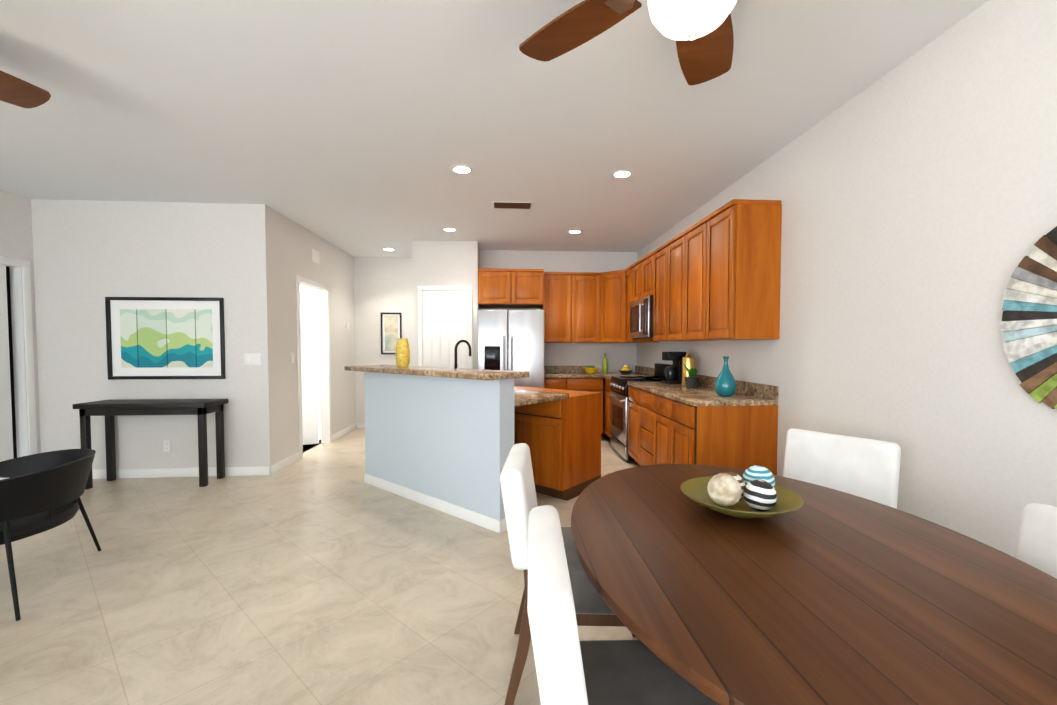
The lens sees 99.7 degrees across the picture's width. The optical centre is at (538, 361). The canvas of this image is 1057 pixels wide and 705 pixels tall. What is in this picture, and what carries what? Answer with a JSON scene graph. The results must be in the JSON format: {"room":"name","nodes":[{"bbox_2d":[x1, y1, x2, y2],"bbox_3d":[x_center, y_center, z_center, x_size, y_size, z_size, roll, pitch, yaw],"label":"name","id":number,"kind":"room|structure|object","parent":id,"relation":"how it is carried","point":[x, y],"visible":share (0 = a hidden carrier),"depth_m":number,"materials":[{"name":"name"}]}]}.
{"room":"dining room","nodes":[
{"label":"dining room","id":0,"kind":"room"},
{"bbox_2d":[0,190,40,479],"bbox_3d":[-4.815,-0.052,-0.055,0.616,2.700,8.890,0,2,-4],"label":"wall","id":1,"kind":"structure","parent":0,"point":[19,419],"depth_m":4.18,"materials":[{"name":"paint"}]},
{"bbox_2d":[31,199,274,474],"bbox_3d":[-3.823,-0.204,4.421,2.240,2.700,0.100,0,2,-4],"label":"wall","id":2,"kind":"structure","parent":0,"point":[89,256],"depth_m":4.37,"materials":[{"name":"paint"}]},
{"bbox_2d":[105,297,225,379],"bbox_3d":[-3.644,-0.227,4.367,1.080,0.800,0.028,0,2,-4],"label":"picture","id":3,"kind":"object","parent":2,"relation":"attached to","point":[165,337],"visible":1,"depth_m":4.37,"materials":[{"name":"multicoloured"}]},
{"bbox_2d":[163,440,170,451],"bbox_3d":[-3.675,0.837,4.412,0.070,0.115,0.008,0,2,-4],"label":"electrical outlet plate","id":4,"kind":"object","parent":2,"relation":"attached to","point":[166,445],"visible":1,"depth_m":4.41,"materials":[{"name":"white plastic"}]},
{"bbox_2d":[92,465,272,478],"bbox_3d":[-3.763,1.102,4.412,2.153,0.090,0.024,0,2,-4],"label":"baseboard","id":5,"kind":"structure","parent":2,"relation":"attached to","point":[186,472],"depth_m":4.42,"materials":[{"name":"white wood"}]},
{"bbox_2d":[244,353,261,364],"bbox_3d":[-2.847,-0.024,4.441,0.165,0.115,0.011,0,2,-4],"label":"switch plate","id":6,"kind":"object","parent":2,"relation":"attached to","point":[252,358],"visible":1,"depth_m":4.44,"materials":[{"name":"white plastic"}]},
{"bbox_2d":[270,208,355,463],"bbox_3d":[-3.443,-0.250,5.791,1.316,2.740,2.580,0,2,-4],"label":"wall","id":7,"kind":"structure","parent":0,"point":[313,310],"depth_m":5.85,"materials":[{"name":"paint"}]},
{"bbox_2d":[273,452,299,473],"bbox_3d":[-2.721,1.089,4.811,0.017,0.090,0.610,0,2,-4],"label":"baseboard","id":8,"kind":"structure","parent":7,"relation":"attached to","point":[288,461],"depth_m":4.79,"materials":[{"name":"white wood"}]},
{"bbox_2d":[291,353,294,362],"bbox_3d":[-2.733,-0.042,4.967,0.011,0.115,0.070,0,2,-4],"label":"light switch","id":9,"kind":"object","parent":7,"relation":"attached to","point":[292,358],"visible":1,"depth_m":4.95,"materials":[{"name":"white plastic"}]},
{"bbox_2d":[312,248,319,263],"bbox_3d":[-2.782,-1.313,5.572,0.006,0.160,0.220,0,2,-4],"label":"door chime","id":10,"kind":"object","parent":7,"relation":"attached to","point":[315,256],"visible":1,"depth_m":5.56,"materials":[{"name":"white plastic"}]},
{"bbox_2d":[332,423,356,441],"bbox_3d":[-2.845,1.030,6.550,0.013,0.090,1.000,0,2,-4],"label":"baseboard","id":11,"kind":"structure","parent":7,"relation":"attached to","point":[341,433],"depth_m":6.48,"materials":[{"name":"white wood"}]},
{"bbox_2d":[0,428,638,704],"bbox_3d":[-1.389,1.270,1.532,6.672,0.050,11.470,0,2,-4],"label":"floor","id":12,"kind":"structure","parent":0,"point":[323,574],"depth_m":2.29,"materials":[{"name":"tile"}]},
{"bbox_2d":[72,399,227,488],"bbox_3d":[-3.621,0.764,4.218,1.120,0.780,0.360,0,2,-4],"label":"console table","id":13,"kind":"object","parent":12,"relation":"on","point":[201,409],"visible":0.98,"depth_m":4.11,"materials":[{"name":"black wood"}]},
{"bbox_2d":[428,380,483,475],"bbox_3d":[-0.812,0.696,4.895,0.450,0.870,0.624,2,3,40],"label":"kitchen island","id":14,"kind":"object","parent":12,"relation":"on","point":[442,439],"depth_m":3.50,"materials":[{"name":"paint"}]},
{"bbox_2d":[452,384,535,487],"bbox_3d":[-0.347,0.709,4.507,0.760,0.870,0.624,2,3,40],"label":"kitchen island","id":15,"kind":"object","parent":12,"relation":"on","point":[479,431],"depth_m":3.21,"materials":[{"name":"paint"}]},
{"bbox_2d":[478,309,544,387],"bbox_3d":[-0.378,0.197,6.167,0.877,1.780,0.838,0,2,-4],"label":"fridge","id":16,"kind":"object","parent":12,"relation":"on","point":[511,340],"visible":0.54,"depth_m":5.80,"materials":[{"name":"silver metal"}]},
{"bbox_2d":[508,388,600,500],"bbox_3d":[0.163,0.723,4.082,0.570,0.870,0.624,2,3,40],"label":"base cabinet","id":17,"kind":"object","parent":12,"relation":"on","point":[563,437],"depth_m":3.82,"materials":[{"name":"brown wood"}]},
{"bbox_2d":[344,365,528,379],"bbox_3d":[-0.929,0.077,3.671,1.910,0.040,0.420,2,3,40],"label":"countertop","id":18,"kind":"structure","parent":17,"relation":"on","point":[393,370],"depth_m":3.36,"materials":[{"name":"brown stone"}]},
{"bbox_2d":[396,338,409,366],"bbox_3d":[-1.199,-0.079,3.943,0.124,0.250,0.124,0,2,-4],"label":"vase","id":19,"kind":"object","parent":18,"relation":"on","point":[402,353],"visible":1,"depth_m":3.90,"materials":[{"name":"yellow ceramic"}]},
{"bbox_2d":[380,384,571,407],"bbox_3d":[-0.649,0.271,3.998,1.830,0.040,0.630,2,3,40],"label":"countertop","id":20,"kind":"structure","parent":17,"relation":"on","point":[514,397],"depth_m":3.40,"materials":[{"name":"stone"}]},
{"bbox_2d":[500,443,635,704],"bbox_3d":[0.177,0.804,1.796,0.614,0.863,0.480,0,2,2],"label":"dining chair","id":21,"kind":"object","parent":12,"relation":"on","point":[592,608],"visible":0.31,"depth_m":1.58,"materials":[{"name":"grey fabric"}]},
{"bbox_2d":[545,366,603,439],"bbox_3d":[0.462,0.576,6.345,0.805,1.010,0.630,0,2,-4],"label":"base cabinet","id":22,"kind":"object","parent":12,"relation":"on","point":[576,378],"visible":0.38,"depth_m":6.04,"materials":[{"name":"brown wood"}]},
{"bbox_2d":[598,373,627,439],"bbox_3d":[1.201,0.651,6.203,0.624,0.870,1.024,0,2,-4],"label":"base cabinet","id":23,"kind":"object","parent":12,"relation":"on","point":[606,380],"depth_m":5.96,"materials":[{"name":"brown wood"}]},
{"bbox_2d":[600,373,651,376],"bbox_3d":[1.198,0.196,6.187,0.630,0.040,1.024,0,2,-4],"label":"countertop","id":24,"kind":"structure","parent":23,"relation":"on","point":[605,374],"depth_m":6.14,"materials":[{"name":"brown stone"}]},
{"bbox_2d":[582,366,599,373],"bbox_3d":[0.754,0.115,6.368,0.256,0.108,0.256,0,2,-4],"label":"bowl","id":25,"kind":"object","parent":24,"relation":"on","point":[591,370],"visible":1,"depth_m":6.30,"materials":[{"name":"yellow ceramic"}]},
{"bbox_2d":[602,353,607,372],"bbox_3d":[0.968,0.024,6.461,0.080,0.285,0.080,0,2,-4],"label":"bottle","id":26,"kind":"object","parent":24,"relation":"on","point":[605,366],"visible":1,"depth_m":6.43,"materials":[{"name":"green glass"}]},
{"bbox_2d":[618,365,632,373],"bbox_3d":[1.214,0.112,6.211,0.200,0.125,0.200,0,2,-4],"label":"lemon bowl","id":27,"kind":"object","parent":24,"relation":"on","point":[625,369],"visible":1,"depth_m":6.17,"materials":[{"name":"grey"}]},
{"bbox_2d":[527,505,717,704],"bbox_3d":[0.283,0.831,1.022,0.614,0.863,0.480,0,2,-1],"label":"dining chair","id":28,"kind":"object","parent":12,"relation":"on","point":[571,669],"visible":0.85,"depth_m":0.99,"materials":[{"name":"grey fabric"}]},
{"bbox_2d":[628,385,639,460],"bbox_3d":[1.309,0.702,4.704,0.624,0.870,0.450,0,2,-4],"label":"base cabinet","id":29,"kind":"object","parent":12,"relation":"on","point":[633,393],"depth_m":4.70,"materials":[{"name":"brown wood"}]},
{"bbox_2d":[607,363,672,461],"bbox_3d":[1.229,0.567,5.304,0.696,1.060,0.754,0,2,-4],"label":"range","id":30,"kind":"object","parent":12,"relation":"on","point":[618,396],"visible":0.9,"depth_m":5.22,"materials":[{"name":"silver metal"}]},
{"bbox_2d":[636,389,651,465],"bbox_3d":[1.340,0.717,4.281,0.624,0.870,0.400,0,2,-4],"label":"base cabinet","id":31,"kind":"object","parent":12,"relation":"on","point":[644,430],"depth_m":4.31,"materials":[{"name":"brown wood"}]},
{"bbox_2d":[652,393,667,464],"bbox_3d":[1.369,0.731,3.869,0.624,0.870,0.425,0,2,-4],"label":"base cabinet","id":32,"kind":"object","parent":12,"relation":"on","point":[659,402],"depth_m":3.89,"materials":[{"name":"brown wood"}]},
{"bbox_2d":[668,397,777,474],"bbox_3d":[1.401,0.745,3.432,0.624,0.870,0.452,0,2,-4],"label":"base cabinet","id":33,"kind":"object","parent":12,"relation":"on","point":[703,423],"depth_m":3.21,"materials":[{"name":"brown wood"}]},
{"bbox_2d":[628,382,777,404],"bbox_3d":[1.352,0.269,4.052,0.630,0.040,1.727,0,2,-4],"label":"countertop","id":34,"kind":"structure","parent":33,"relation":"on","point":[703,394],"depth_m":3.51,"materials":[{"name":"brown stone"}]},
{"bbox_2d":[662,352,685,383],"bbox_3d":[1.424,0.061,4.689,0.200,0.330,0.180,0,2,-4],"label":"coffee maker","id":35,"kind":"object","parent":34,"relation":"on","point":[673,375],"visible":0.88,"depth_m":4.61,"materials":[{"name":"black plastic"}]},
{"bbox_2d":[682,354,694,385],"bbox_3d":[1.484,0.078,4.413,0.124,0.315,0.124,0,2,-4],"label":"canister","id":36,"kind":"object","parent":34,"relation":"on","point":[688,360],"visible":0.75,"depth_m":4.37,"materials":[{"name":"gold metal"}]},
{"bbox_2d":[684,365,698,388],"bbox_3d":[1.406,0.132,4.116,0.142,0.227,0.129,0,2,-4],"label":"potted plant","id":37,"kind":"object","parent":34,"relation":"on","point":[691,381],"visible":1,"depth_m":4.08,"materials":[{"name":"grey"}]},
{"bbox_2d":[714,356,736,396],"bbox_3d":[1.453,0.114,3.459,0.162,0.308,0.162,0,2,-4],"label":"vase","id":38,"kind":"object","parent":34,"relation":"on","point":[725,384],"visible":1,"depth_m":3.41,"materials":[{"name":"teal ceramic"}]},
{"bbox_2d":[571,464,1056,704],"bbox_3d":[0.658,0.874,1.271,1.120,0.760,1.580,0,2,-4],"label":"dining table","id":39,"kind":"object","parent":12,"relation":"on","point":[822,595],"visible":0.81,"depth_m":0.95,"materials":[{"name":"brown wood"}]},
{"bbox_2d":[680,465,803,518],"bbox_3d":[0.649,0.418,1.445,0.364,0.138,0.364,-1,2,-24],"label":"decorative bowl","id":40,"kind":"object","parent":39,"relation":"on","point":[754,491],"visible":1,"depth_m":1.39,"materials":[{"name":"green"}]},
{"bbox_2d":[783,429,900,508],"bbox_3d":[1.264,0.796,2.048,0.614,0.863,0.480,-1,2,-36],"label":"dining chair","id":41,"kind":"object","parent":12,"relation":"on","point":[868,469],"visible":0.19,"depth_m":2.12,"materials":[{"name":"grey fabric"}]},
{"bbox_2d":[1014,503,1056,578],"bbox_3d":[1.106,0.829,1.060,0.614,0.863,0.480,0,2,6],"label":"dining chair","id":42,"kind":"object","parent":12,"relation":"on","point":[1036,545],"visible":0.23,"depth_m":1.20,"materials":[{"name":"grey fabric"}]},
{"bbox_3d":[-2.594,1.272,0.567,3.200,0.010,2.400,2,2,38],"label":"rug","id":43,"kind":"object","parent":12,"relation":"on","visible":0},
{"bbox_2d":[0,449,100,620],"bbox_3d":[-2.849,0.869,2.312,0.788,0.673,0.930,-1,2,-24],"label":"lounge chair","id":44,"kind":"object","parent":43,"relation":"on","point":[41,492],"visible":1,"depth_m":2.28,"materials":[{"name":"black plastic"}]},
{"bbox_2d":[354,257,412,422],"bbox_3d":[-2.371,-0.295,7.111,1.245,2.700,0.100,0,2,-4],"label":"wall","id":45,"kind":"structure","parent":0,"point":[382,284],"depth_m":7.04,"materials":[{"name":"paint"}]},
{"bbox_2d":[357,423,364,427],"bbox_3d":[-2.325,1.011,7.102,1.130,0.090,0.013,0,2,-4],"label":"baseboard","id":46,"kind":"structure","parent":45,"relation":"attached to","point":[359,425],"depth_m":7.06,"materials":[{"name":"white wood"}]},
{"bbox_2d":[380,312,401,353],"bbox_3d":[-2.324,-0.443,7.043,0.320,0.660,0.028,0,2,-4],"label":"framed picture","id":47,"kind":"object","parent":45,"relation":"attached to","point":[391,328],"visible":0.83,"depth_m":7.05,"materials":[{"name":"white"}]},
{"bbox_2d":[412,240,479,368],"bbox_3d":[-1.286,-0.277,6.563,0.860,2.700,1.350,0,2,-4],"label":"wall","id":48,"kind":"structure","parent":0,"point":[446,307],"depth_m":5.95,"materials":[{"name":"paint"}]},
{"bbox_2d":[0,0,988,256],"bbox_3d":[-1.389,-1.478,1.439,6.672,0.050,11.470,0,2,-4],"label":"ceiling","id":49,"kind":"structure","parent":0,"point":[358,128],"depth_m":2.63,"materials":[{"name":"white paint"}]},
{"bbox_2d":[0,70,50,107],"bbox_3d":[-2.697,-1.236,1.474,1.510,0.437,1.539,0,2,-4],"label":"room ceiling fan","id":50,"kind":"object","parent":49,"relation":"hanging from","point":[14,90],"visible":1,"depth_m":2.15,"materials":[{"name":"brown wood"}]},
{"bbox_2d":[442,227,456,230],"bbox_3d":[-1.065,-1.581,5.346,0.170,0.008,0.170,0,2,-4],"label":"recessed light","id":51,"kind":"object","parent":49,"relation":"in","point":[449,229],"visible":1,"depth_m":5.34,"materials":[{"name":"white"}]},
{"bbox_2d":[451,165,472,173],"bbox_3d":[-0.606,-1.520,3.536,0.170,0.008,0.170,0,2,-4],"label":"recessed light","id":52,"kind":"object","parent":49,"relation":"in","point":[461,169],"visible":1,"depth_m":3.53,"materials":[{"name":"white"}]},
{"bbox_2d":[492,201,532,208],"bbox_3d":[-0.259,-1.549,4.423,0.400,0.010,0.200,0,2,-4],"label":"ceiling vent","id":53,"kind":"object","parent":49,"relation":"in","point":[512,205],"visible":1,"depth_m":4.41,"materials":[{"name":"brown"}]},
{"bbox_2d":[568,230,581,233],"bbox_3d":[0.449,-1.585,5.456,0.170,0.008,0.170,0,2,-4],"label":"recessed light","id":54,"kind":"object","parent":49,"relation":"in","point":[575,231],"visible":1,"depth_m":5.43,"materials":[{"name":"white"}]},
{"bbox_2d":[611,170,632,177],"bbox_3d":[0.680,-1.523,3.629,0.170,0.008,0.170,0,2,-4],"label":"recessed light","id":55,"kind":"object","parent":49,"relation":"in","point":[622,173],"visible":1,"depth_m":3.62,"materials":[{"name":"white"}]},
{"bbox_2d":[519,0,736,85],"bbox_3d":[0.507,-1.232,1.369,1.364,0.437,1.352,0,2,-4],"label":"ceiling fan","id":56,"kind":"object","parent":49,"relation":"hanging from","point":[700,32],"visible":1,"depth_m":1.69,"materials":[{"name":"brown wood"}]},
{"bbox_2d":[480,250,636,371],"bbox_3d":[0.358,-0.281,6.677,2.437,2.700,0.100,0,2,-4],"label":"wall","id":57,"kind":"structure","parent":0,"point":[619,356],"depth_m":6.62,"materials":[{"name":"paint"}]},
{"bbox_2d":[478,268,545,342],"bbox_3d":[-0.386,-0.759,6.267,0.877,0.984,0.570,0,2,-4],"label":"upper cabinet","id":58,"kind":"object","parent":57,"relation":"attached to","point":[497,288],"depth_m":5.98,"materials":[{"name":"brown wood"}]},
{"bbox_2d":[546,272,597,342],"bbox_3d":[0.459,-0.765,6.439,0.816,0.984,0.350,0,2,-4],"label":"upper cabinet","id":59,"kind":"object","parent":57,"relation":"attached to","point":[571,297],"depth_m":6.27,"materials":[{"name":"brown wood"}]},
{"bbox_2d":[636,0,1056,556],"bbox_3d":[1.911,-0.101,1.409,0.100,2.700,10.840,0,2,-4],"label":"wall","id":60,"kind":"structure","parent":0,"point":[916,193],"depth_m":2.08,"materials":[{"name":"paint"}]},
{"bbox_2d":[598,269,625,342],"bbox_3d":[1.025,-0.759,6.168,0.289,0.978,0.289,0,2,-4],"label":"upper cabinet","id":61,"kind":"object","parent":60,"relation":"attached to","point":[612,284],"depth_m":6.17,"materials":[{"name":"brown wood"}]},
{"bbox_2d":[622,264,633,342],"bbox_3d":[1.360,-0.745,5.853,0.349,0.984,0.402,0,2,-4],"label":"upper cabinet","id":62,"kind":"object","parent":60,"relation":"attached to","point":[630,270],"depth_m":5.91,"materials":[{"name":"brown wood"}]},
{"bbox_2d":[630,253,649,342],"bbox_3d":[1.402,-0.726,5.273,0.349,0.984,0.761,0,2,-4],"label":"upper cabinet","id":63,"kind":"object","parent":60,"relation":"attached to","point":[640,281],"depth_m":5.38,"materials":[{"name":"brown wood"}]},
{"bbox_2d":[629,295,652,337],"bbox_3d":[1.355,-0.510,5.277,0.444,0.455,0.752,0,2,-4],"label":"microwave","id":64,"kind":"object","parent":63,"relation":"attached to","point":[641,319],"visible":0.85,"depth_m":5.08,"materials":[{"name":"silver metal"}]},
{"bbox_2d":[650,243,665,341],"bbox_3d":[1.445,-0.705,4.678,0.349,0.984,0.432,0,2,-4],"label":"upper cabinet","id":65,"kind":"object","parent":60,"relation":"attached to","point":[657,257],"depth_m":4.71,"materials":[{"name":"brown wood"}]},
{"bbox_2d":[666,233,681,341],"bbox_3d":[1.476,-0.691,4.247,0.349,0.984,0.433,0,2,-4],"label":"upper cabinet","id":66,"kind":"object","parent":60,"relation":"attached to","point":[673,246],"depth_m":4.26,"materials":[{"name":"brown wood"}]},
{"bbox_2d":[682,217,705,341],"bbox_3d":[1.507,-0.676,3.816,0.349,0.984,0.432,0,2,-4],"label":"upper cabinet","id":67,"kind":"object","parent":60,"relation":"attached to","point":[692,236],"depth_m":3.85,"materials":[{"name":"brown wood"}]},
{"bbox_2d":[636,365,777,400],"bbox_3d":[1.592,0.168,4.964,0.020,0.100,3.517,0,2,-4],"label":"backsplash","id":68,"kind":"structure","parent":60,"relation":"attached to","point":[757,390],"depth_m":3.60,"materials":[{"name":"brown stone"}]},
{"bbox_2d":[702,199,781,340],"bbox_3d":[1.538,-0.661,3.387,0.349,0.984,0.429,0,2,-4],"label":"upper cabinet","id":69,"kind":"object","parent":60,"relation":"attached to","point":[715,275],"depth_m":3.18,"materials":[{"name":"brown wood"}]},
{"bbox_2d":[1000,226,1056,408],"bbox_3d":[1.848,-0.145,1.371,0.028,0.774,0.762,0,2,-4],"label":"wall art","id":70,"kind":"object","parent":60,"relation":"attached to","point":[1028,325],"visible":0.88,"depth_m":1.63,"materials":[{"name":"multicoloured wood"}]}
]}

